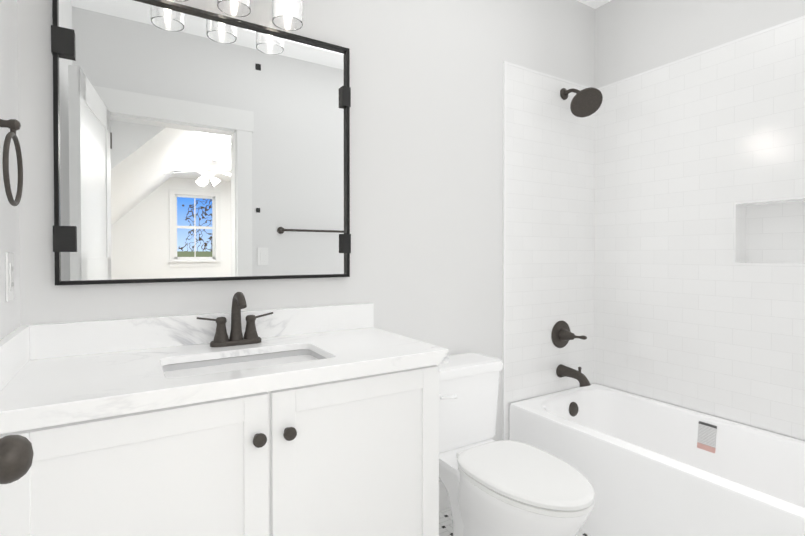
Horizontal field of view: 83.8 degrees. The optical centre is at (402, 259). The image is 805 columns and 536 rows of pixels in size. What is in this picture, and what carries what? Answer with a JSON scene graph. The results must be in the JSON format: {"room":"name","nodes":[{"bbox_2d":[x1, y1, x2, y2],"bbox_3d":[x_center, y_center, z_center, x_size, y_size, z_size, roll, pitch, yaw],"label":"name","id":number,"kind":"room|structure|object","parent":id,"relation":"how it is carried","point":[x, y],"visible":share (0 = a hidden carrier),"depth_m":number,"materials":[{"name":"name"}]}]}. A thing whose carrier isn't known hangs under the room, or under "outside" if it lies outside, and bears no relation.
{"room":"bathroom","nodes":[
{"label":"bathroom","id":0,"kind":"room"},
{"bbox_2d":[0,435,33,483],"bbox_3d":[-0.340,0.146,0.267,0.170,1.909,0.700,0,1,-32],"label":"door knob","id":1,"kind":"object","parent":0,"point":[16,455],"depth_m":0.52,"materials":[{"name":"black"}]},
{"bbox_2d":[0,0,804,479],"bbox_3d":[0.470,-0.189,1.245,3.800,2.580,1.760,0,1,-32],"label":"wall","id":2,"kind":"structure","parent":0,"point":[642,228],"depth_m":1.98,"materials":[{"name":"white paint"}]},
{"bbox_2d":[5,252,13,301],"bbox_3d":[-0.956,0.042,1.095,0.008,0.118,0.072,0,1,-32],"label":"electrical outlet plate","id":3,"kind":"object","parent":2,"relation":"attached to","point":[9,276],"visible":0.98,"depth_m":1.08,"materials":[{"name":"white plastic"}]},
{"bbox_2d":[0,119,22,205],"bbox_3d":[-0.848,-0.214,0.958,0.052,0.199,0.158,0,1,-32],"label":"towel ring","id":4,"kind":"object","parent":2,"relation":"attached to","point":[13,125],"visible":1,"depth_m":0.95,"materials":[{"name":"black metal"}]},
{"bbox_2d":[51,0,350,284],"bbox_3d":[-0.583,-0.360,1.467,0.892,0.858,0.031,0,1,-32],"label":"mirror","id":5,"kind":"object","parent":2,"relation":"attached to","point":[191,144],"visible":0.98,"depth_m":1.42,"materials":[{"name":"clear glass"}]},
{"bbox_2d":[439,480,449,510],"bbox_3d":[0.180,1.028,1.963,0.729,0.130,0.014,0,1,-32],"label":"baseboard","id":6,"kind":"structure","parent":2,"relation":"attached to","point":[443,501],"depth_m":1.94,"materials":[{"name":"white"}]},
{"bbox_2d":[551,321,586,347],"bbox_3d":[0.869,0.394,2.288,0.144,0.144,0.152,0,1,-32],"label":"shower valve","id":7,"kind":"object","parent":2,"relation":"attached to","point":[562,335],"visible":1,"depth_m":2.32,"materials":[{"name":"black metal"}]},
{"bbox_2d":[556,364,590,386],"bbox_3d":[0.875,0.589,2.280,0.068,0.098,0.175,0,1,-32],"label":"tub spout","id":8,"kind":"object","parent":2,"relation":"attached to","point":[566,371],"visible":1,"depth_m":2.27,"materials":[{"name":"black metal"}]},
{"bbox_2d":[560,87,602,116],"bbox_3d":[0.884,-0.805,2.248,0.149,0.178,0.212,0,1,-32],"label":"shower head","id":9,"kind":"object","parent":2,"relation":"attached to","point":[585,102],"visible":1,"depth_m":2.21},
{"bbox_2d":[439,508,590,535],"bbox_3d":[0.417,1.152,1.228,2.715,0.100,1.760,0,1,-32],"label":"floor","id":10,"kind":"structure","parent":0,"point":[445,523],"depth_m":1.84,"materials":[{"name":"tile"}]},
{"bbox_2d":[0,292,448,535],"bbox_3d":[-0.441,0.601,1.276,1.068,1.000,0.522,0,1,-32],"label":"bathroom vanity","id":11,"kind":"object","parent":10,"relation":"on","point":[306,421],"visible":1,"depth_m":1.11,"materials":[{"name":"white painted wood"},{"name":"quartz marble"},{"name":"oil rubbed bronze"}]},
{"bbox_2d":[438,352,593,535],"bbox_3d":[0.314,0.758,1.611,0.471,0.678,0.749,0,1,-32],"label":"toilet","id":12,"kind":"object","parent":10,"relation":"on","point":[504,488],"visible":0.75,"depth_m":1.56,"materials":[{"name":"white ceramic"}]},
{"bbox_2d":[509,384,804,535],"bbox_3d":[1.182,0.896,1.696,0.656,0.400,1.499,0,1,-32],"label":"bathtub","id":13,"kind":"object","parent":10,"relation":"on","point":[644,466],"visible":0.88,"depth_m":1.75,"materials":[{"name":"white ceramic"}]}
]}

